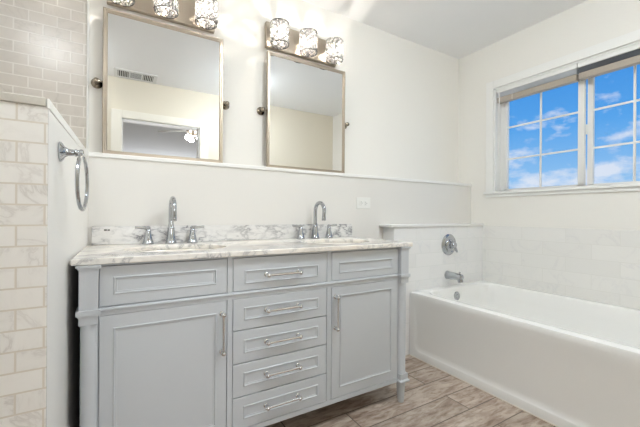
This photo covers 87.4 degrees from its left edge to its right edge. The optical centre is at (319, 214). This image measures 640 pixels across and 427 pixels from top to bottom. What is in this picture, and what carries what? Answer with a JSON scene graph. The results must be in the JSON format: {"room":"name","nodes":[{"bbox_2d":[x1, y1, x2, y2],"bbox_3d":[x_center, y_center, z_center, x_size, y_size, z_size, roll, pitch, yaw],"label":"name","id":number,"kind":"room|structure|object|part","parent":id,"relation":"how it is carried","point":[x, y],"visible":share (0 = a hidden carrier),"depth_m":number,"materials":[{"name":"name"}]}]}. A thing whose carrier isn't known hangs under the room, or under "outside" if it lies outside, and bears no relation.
{"room":"bathroom","nodes":[
{"label":"bathroom","id":0,"kind":"room"},
{"bbox_2d":[0,91,88,426],"bbox_3d":[-0.978,0.366,1.233,0.156,1.324,0.995,0,0,-31],"label":"wall","id":1,"kind":"structure","parent":0,"point":[43,228],"depth_m":0.83,"materials":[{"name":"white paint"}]},
{"bbox_3d":[-0.887,-0.281,1.207,0.011,0.028,0.858,0,0,-29],"label":"coping trim","id":2,"kind":"part","parent":1,"relation":"part of","materials":[{"name":"white paint"}]},
{"bbox_2d":[58,141,88,210],"bbox_3d":[-0.723,-0.111,0.984,0.065,0.201,0.172,0,0,-31],"label":"towel ring","id":3,"kind":"object","parent":1,"relation":"attached to","point":[63,152],"visible":1,"depth_m":0.96,"materials":[{"name":"silver metal"}]},
{"bbox_2d":[0,0,458,182],"bbox_3d":[-0.380,-0.228,2.225,4.117,2.520,0.104,0,0,-31],"label":"wall","id":4,"kind":"structure","parent":0,"point":[401,95],"depth_m":2.18,"materials":[{"name":"beige paint"}]},
{"bbox_2d":[86,0,88,150],"bbox_3d":[-1.199,-0.233,1.734,0.010,2.520,0.112,0,0,-31],"label":"trim","id":5,"kind":"structure","parent":4,"relation":"attached to","point":[87,67],"depth_m":1.69,"materials":[{"name":"white paint"}]},
{"bbox_2d":[91,7,229,162],"bbox_3d":[-0.845,-0.677,1.859,0.706,0.740,0.056,0,0,-31],"label":"wall mirror","id":6,"kind":"object","parent":4,"relation":"attached to","point":[162,83],"visible":0.99,"depth_m":1.82,"materials":[{"name":"silver metal"}]},
{"bbox_3d":[-1.126,-0.673,1.692,0.052,0.052,0.056,0,0,-31],"label":"pivot knob","id":7,"kind":"part","parent":6,"relation":"part of","materials":[{"name":"silver metal"}]},
{"bbox_3d":[-0.563,-0.670,2.026,0.052,0.052,0.056,0,0,-31],"label":"pivot knob","id":8,"kind":"part","parent":6,"relation":"part of","materials":[{"name":"silver metal"}]},
{"bbox_2d":[107,0,217,33],"bbox_3d":[-0.828,-1.168,1.806,0.544,0.171,0.160,0,0,-31],"label":"vanity light","id":9,"kind":"object","parent":4,"relation":"attached to","point":[201,15],"visible":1,"depth_m":1.85,"materials":[{"name":"glass"}]},
{"bbox_3d":[-0.998,-1.154,1.685,0.121,0.139,0.121,0,0,-31],"label":"lamp shade","id":10,"kind":"part","parent":9,"relation":"part of","materials":[{"name":"clear glass"}]},
{"bbox_3d":[-0.819,-1.152,1.791,0.121,0.139,0.121,0,0,-31],"label":"lamp shade","id":11,"kind":"part","parent":9,"relation":"part of","materials":[{"name":"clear glass"}]},
{"bbox_3d":[-0.640,-1.151,1.897,0.121,0.139,0.121,0,0,-31],"label":"lamp shade","id":12,"kind":"part","parent":9,"relation":"part of","materials":[{"name":"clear glass"}]},
{"bbox_2d":[88,152,471,185],"bbox_3d":[0.110,-0.280,2.372,2.883,0.021,0.151,0,0,-31],"label":"trim","id":13,"kind":"structure","parent":4,"relation":"attached to","point":[91,154],"depth_m":1.98,"materials":[{"name":"white paint"}]},
{"bbox_2d":[257,51,348,172],"bbox_3d":[-0.085,-0.675,2.309,0.708,0.746,0.056,0,0,-31],"label":"wall mirror","id":14,"kind":"object","parent":4,"relation":"attached to","point":[306,125],"visible":1,"depth_m":2.28,"materials":[{"name":"silver metal"}]},
{"bbox_3d":[-0.367,-0.671,2.142,0.052,0.052,0.056,0,0,-31],"label":"pivot knob","id":15,"kind":"part","parent":14,"relation":"part of","materials":[{"name":"silver metal"}]},
{"bbox_2d":[265,18,343,66],"bbox_3d":[-0.083,-1.163,2.248,0.544,0.171,0.160,0,0,-31],"label":"vanity light","id":16,"kind":"object","parent":4,"relation":"attached to","point":[278,37],"visible":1,"depth_m":2.24,"materials":[{"name":"white glass"}]},
{"bbox_3d":[-0.253,-1.149,2.127,0.121,0.139,0.121,0,0,-31],"label":"lamp shade","id":17,"kind":"part","parent":16,"relation":"part of","materials":[{"name":"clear glass"}]},
{"bbox_3d":[-0.074,-1.147,2.233,0.121,0.139,0.121,0,0,-31],"label":"lamp shade","id":18,"kind":"part","parent":16,"relation":"part of","materials":[{"name":"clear glass"}]},
{"bbox_3d":[0.105,-1.146,2.340,0.121,0.139,0.121,0,0,-31],"label":"lamp shade","id":19,"kind":"part","parent":16,"relation":"part of","materials":[{"name":"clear glass"}]},
{"bbox_2d":[88,156,470,244],"bbox_3d":[0.104,0.383,2.379,2.881,1.305,0.139,0,0,-31],"label":"wall ledge","id":20,"kind":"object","parent":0,"point":[122,192],"visible":0.39,"depth_m":2.00,"materials":[{"name":"paint"}]},
{"bbox_2d":[92,224,351,244],"bbox_3d":[-0.426,0.102,1.968,1.513,0.088,0.020,0,0,-31],"label":"backsplash","id":21,"kind":"structure","parent":20,"relation":"attached to","point":[101,235],"depth_m":1.86,"materials":[{"name":"stone"}]},
{"bbox_2d":[356,197,369,208],"bbox_3d":[0.318,-0.086,2.417,0.125,0.080,0.008,0,0,-31],"label":"wall outlet","id":22,"kind":"object","parent":20,"relation":"attached to","point":[361,203],"visible":1,"depth_m":2.41,"materials":[{"name":"white plastic"}]},
{"bbox_2d":[265,355,555,426],"bbox_3d":[0.217,1.087,1.186,4.097,0.100,2.510,0,0,-31],"label":"floor","id":23,"kind":"structure","parent":0,"point":[433,397],"depth_m":1.79,"materials":[{"name":"brown wood"}]},
{"bbox_2d":[75,247,410,426],"bbox_3d":[-0.289,0.602,1.713,1.510,0.863,0.573,0,0,-31],"label":"vanity cabinet","id":24,"kind":"object","parent":23,"relation":"on","point":[258,340],"visible":0.96,"depth_m":1.40,"materials":[{"name":"grey paint"}]},
{"bbox_3d":[-0.782,0.599,1.134,0.071,0.862,0.071,0,0,-31],"label":"leg","id":25,"kind":"part","parent":24,"relation":"part of","materials":[{"name":"grey paint"}]},
{"bbox_3d":[-0.572,0.621,1.263,0.436,0.545,0.022,0,0,-31],"label":"door","id":26,"kind":"part","parent":24,"relation":"part of","materials":[{"name":"grey paint"}]},
{"bbox_3d":[-0.569,0.247,1.263,0.436,0.138,0.022,0,0,-31],"label":"drawer","id":27,"kind":"part","parent":24,"relation":"part of","materials":[{"name":"grey paint"}]},
{"bbox_3d":[-0.386,0.476,1.343,0.022,0.177,0.036,0,0,-31],"label":"handle","id":28,"kind":"part","parent":24,"relation":"part of","materials":[{"name":"silver metal"}]},
{"bbox_2d":[70,237,412,265],"bbox_3d":[-0.289,0.159,1.726,1.546,0.022,0.576,0,0,-31],"label":"countertop","id":29,"kind":"structure","parent":24,"relation":"on","point":[117,253],"depth_m":1.52,"materials":[{"name":"stone"}]},
{"bbox_2d":[135,196,203,244],"bbox_3d":[-0.735,0.026,1.671,0.326,0.238,0.150,0,0,-31],"label":"faucet","id":30,"kind":"object","parent":29,"relation":"on","point":[170,238],"visible":1,"depth_m":1.69,"materials":[{"name":"silver metal"}]},
{"bbox_3d":[-0.848,0.100,1.658,0.054,0.089,0.054,0,0,-31],"label":"handle","id":31,"kind":"part","parent":30,"relation":"part of","materials":[{"name":"silver metal"}]},
{"bbox_3d":[-0.735,0.026,1.671,0.058,0.238,0.150,0,0,-31],"label":"spout","id":32,"kind":"part","parent":30,"relation":"part of","materials":[{"name":"silver metal"}]},
{"bbox_3d":[-0.669,0.101,1.764,0.054,0.089,0.054,0,0,-31],"label":"handle","id":33,"kind":"part","parent":30,"relation":"part of","materials":[{"name":"silver metal"}]},
{"bbox_2d":[140,249,206,251],"bbox_3d":[-0.635,0.234,1.502,0.464,0.130,0.356,0,0,-31],"label":"sink","id":34,"kind":"object","parent":29,"relation":"in","point":[166,250],"visible":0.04,"depth_m":1.63,"materials":[{"name":"ceramic"}]},
{"bbox_2d":[292,201,336,238],"bbox_3d":[-0.004,0.031,2.105,0.326,0.238,0.150,0,0,-31],"label":"faucet","id":35,"kind":"object","parent":29,"relation":"on","point":[315,235],"visible":0.99,"depth_m":2.12,"materials":[{"name":"silver metal"}]},
{"bbox_3d":[-0.117,0.105,2.092,0.054,0.089,0.054,0,0,-31],"label":"handle","id":36,"kind":"part","parent":35,"relation":"part of","materials":[{"name":"silver metal"}]},
{"bbox_3d":[-0.004,0.031,2.105,0.058,0.238,0.150,0,0,-31],"label":"spout","id":37,"kind":"part","parent":35,"relation":"part of","materials":[{"name":"silver metal"}]},
{"bbox_3d":[0.062,0.106,2.198,0.054,0.089,0.054,0,0,-31],"label":"handle","id":38,"kind":"part","parent":35,"relation":"part of","materials":[{"name":"silver metal"}]},
{"bbox_2d":[319,242,347,243],"bbox_3d":[0.096,0.238,1.936,0.464,0.130,0.356,0,0,-31],"label":"sink","id":39,"kind":"object","parent":29,"relation":"in","point":[331,242],"visible":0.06,"depth_m":2.10,"materials":[{"name":"ceramic"}]},
{"bbox_3d":[-0.163,0.335,1.503,1.391,0.028,0.028,0,0,-31],"label":"rail","id":40,"kind":"part","parent":24,"relation":"part of","materials":[{"name":"grey paint"}]},
{"bbox_3d":[-0.168,0.830,1.504,0.455,0.132,0.022,0,0,-31],"label":"drawer","id":41,"kind":"part","parent":24,"relation":"part of","materials":[{"name":"grey paint"}]},
{"bbox_3d":[-0.167,0.692,1.504,0.455,0.136,0.022,0,0,-31],"label":"drawer","id":42,"kind":"part","parent":24,"relation":"part of","materials":[{"name":"grey paint"}]},
{"bbox_3d":[-0.166,0.553,1.504,0.455,0.134,0.022,0,0,-31],"label":"drawer","id":43,"kind":"part","parent":24,"relation":"part of","materials":[{"name":"grey paint"}]},
{"bbox_3d":[-0.165,0.416,1.504,0.455,0.131,0.022,0,0,-31],"label":"drawer","id":44,"kind":"part","parent":24,"relation":"part of","materials":[{"name":"grey paint"}]},
{"bbox_3d":[-0.164,0.250,1.504,0.455,0.138,0.022,0,0,-31],"label":"drawer","id":45,"kind":"part","parent":24,"relation":"part of","materials":[{"name":"grey paint"}]},
{"bbox_3d":[-0.159,0.828,1.482,0.178,0.021,0.036,0,0,-31],"label":"handle","id":46,"kind":"part","parent":24,"relation":"part of","materials":[{"name":"silver metal"}]},
{"bbox_3d":[-0.158,0.689,1.482,0.178,0.021,0.036,0,0,-31],"label":"handle","id":47,"kind":"part","parent":24,"relation":"part of","materials":[{"name":"silver metal"}]},
{"bbox_3d":[-0.157,0.550,1.482,0.178,0.021,0.036,0,0,-31],"label":"handle","id":48,"kind":"part","parent":24,"relation":"part of","materials":[{"name":"silver metal"}]},
{"bbox_3d":[-0.156,0.412,1.482,0.178,0.021,0.036,0,0,-31],"label":"handle","id":49,"kind":"part","parent":24,"relation":"part of","materials":[{"name":"silver metal"}]},
{"bbox_3d":[-0.155,0.259,1.482,0.178,0.021,0.036,0,0,-31],"label":"handle","id":50,"kind":"part","parent":24,"relation":"part of","materials":[{"name":"silver metal"}]},
{"bbox_3d":[0.086,0.476,1.623,0.022,0.176,0.036,0,0,-31],"label":"handle","id":51,"kind":"part","parent":24,"relation":"part of","materials":[{"name":"silver metal"}]},
{"bbox_3d":[0.244,0.252,1.746,0.435,0.138,0.022,0,0,-31],"label":"drawer","id":52,"kind":"part","parent":24,"relation":"part of","materials":[{"name":"grey paint"}]},
{"bbox_3d":[0.241,0.626,1.746,0.435,0.545,0.022,0,0,-31],"label":"door","id":53,"kind":"part","parent":24,"relation":"part of","materials":[{"name":"grey paint"}]},
{"bbox_3d":[0.455,0.607,1.869,0.071,0.862,0.071,0,0,-31],"label":"leg","id":54,"kind":"part","parent":24,"relation":"part of","materials":[{"name":"grey paint"}]},
{"bbox_2d":[409,280,639,426],"bbox_3d":[1.438,0.809,2.063,0.888,0.471,1.525,0,0,-31],"label":"bathtub","id":55,"kind":"object","parent":23,"relation":"on","point":[560,360],"visible":1,"depth_m":1.93,"materials":[{"name":"ceramic"}]},
{"bbox_3d":[1.084,0.637,2.638,0.068,0.068,0.020,0,0,-31],"label":"overflow plate","id":56,"kind":"part","parent":55,"relation":"part of","materials":[{"name":"silver metal"}]},
{"bbox_2d":[383,226,482,354],"bbox_3d":[0.956,0.566,2.735,1.049,0.950,0.119,0,0,-31],"label":"wall","id":57,"kind":"structure","parent":0,"point":[428,264],"depth_m":2.65,"materials":[{"name":"tile"}]},
{"bbox_2d":[379,223,483,226],"bbox_3d":[0.945,0.082,2.718,1.091,0.019,0.133,0,0,-31],"label":"trim","id":58,"kind":"structure","parent":57,"relation":"on","point":[450,224],"depth_m":2.58,"materials":[{"name":"white paint"}]},
{"bbox_2d":[441,234,457,254],"bbox_3d":[1.065,0.240,2.688,0.172,0.172,0.069,0,0,-31],"label":"shower valve","id":59,"kind":"object","parent":57,"relation":"attached to","point":[449,245],"visible":1,"depth_m":2.68,"materials":[{"name":"silver metal"}]},
{"bbox_3d":[1.074,0.257,2.677,0.058,0.086,0.040,0,0,-31],"label":"lever","id":60,"kind":"part","parent":59,"relation":"part of","materials":[{"name":"silver metal"}]},
{"bbox_2d":[444,271,463,282],"bbox_3d":[1.070,0.486,2.648,0.068,0.087,0.145,0,0,-31],"label":"tub spout","id":61,"kind":"object","parent":57,"relation":"attached to","point":[459,277],"visible":1,"depth_m":2.62,"materials":[{"name":"silver metal"}]},
{"bbox_2d":[302,0,586,58],"bbox_3d":[0.235,-1.534,1.186,4.097,0.100,2.510,0,0,-31],"label":"ceiling","id":62,"kind":"structure","parent":0,"point":[458,29],"depth_m":2.50,"materials":[{"name":"paint"}]},
{"bbox_2d":[458,0,639,230],"bbox_3d":[1.966,-0.212,2.219,0.150,2.520,2.510,0,0,-31],"label":"wall","id":63,"kind":"structure","parent":0,"point":[589,23],"depth_m":2.57,"materials":[{"name":"beige paint"}]},
{"bbox_2d":[482,226,639,308],"bbox_3d":[1.952,0.422,2.081,0.008,0.652,2.022,0,0,-31],"label":"tile surround","id":64,"kind":"object","parent":63,"relation":"attached to","point":[600,265],"visible":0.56,"depth_m":2.38,"materials":[{"name":"white tile"}]},
{"bbox_2d":[483,29,639,197],"bbox_3d":[1.855,-0.646,2.381,0.180,0.993,1.361,0,0,-31],"label":"window","id":65,"kind":"structure","parent":63,"relation":"in","point":[497,169],"depth_m":2.41,"materials":[{"name":"white paint"}]},
{"bbox_2d":[497,64,578,157],"bbox_3d":[1.682,-0.775,2.621,0.054,0.582,0.585,0,0,-31],"label":"window blind","id":66,"kind":"object","parent":65,"relation":"attached to","point":[568,75],"visible":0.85,"depth_m":2.58,"materials":[{"name":"white fabric"}]},
{"bbox_3d":[1.686,-0.974,2.623,0.048,0.045,0.577,0,0,-31],"label":"rail","id":67,"kind":"part","parent":66,"relation":"part of","materials":[{"name":"white plastic"}]},
{"bbox_3d":[1.742,-0.622,2.631,0.026,0.827,0.579,0,0,-31],"label":"sash","id":68,"kind":"part","parent":65,"relation":"part of","materials":[{"name":"plastic"}]},
{"bbox_3d":[1.826,-0.174,2.366,0.120,0.048,1.361,0,0,-31],"label":"sill","id":69,"kind":"part","parent":65,"relation":"part of","materials":[{"name":"white paint"}]},
{"bbox_3d":[1.893,-0.636,2.404,0.060,0.880,1.181,0,0,-31],"label":"frame","id":70,"kind":"part","parent":65,"relation":"part of","materials":[{"name":"plastic"}]},
{"bbox_2d":[578,43,639,80],"bbox_3d":[1.985,-1.007,2.114,0.054,0.114,0.585,0,0,-31],"label":"window blind","id":71,"kind":"object","parent":65,"relation":"attached to","point":[629,56],"visible":1,"depth_m":2.20,"materials":[{"name":"beige fabric"}]},
{"bbox_3d":[1.987,-0.972,2.115,0.048,0.045,0.577,0,0,-31],"label":"rail","id":72,"kind":"part","parent":71,"relation":"part of","materials":[{"name":"white plastic"}]},
{"bbox_3d":[2.054,-0.620,2.161,0.026,0.827,0.533,0,0,-31],"label":"sash","id":73,"kind":"part","parent":65,"relation":"part of","materials":[{"name":"plastic"}]}
]}

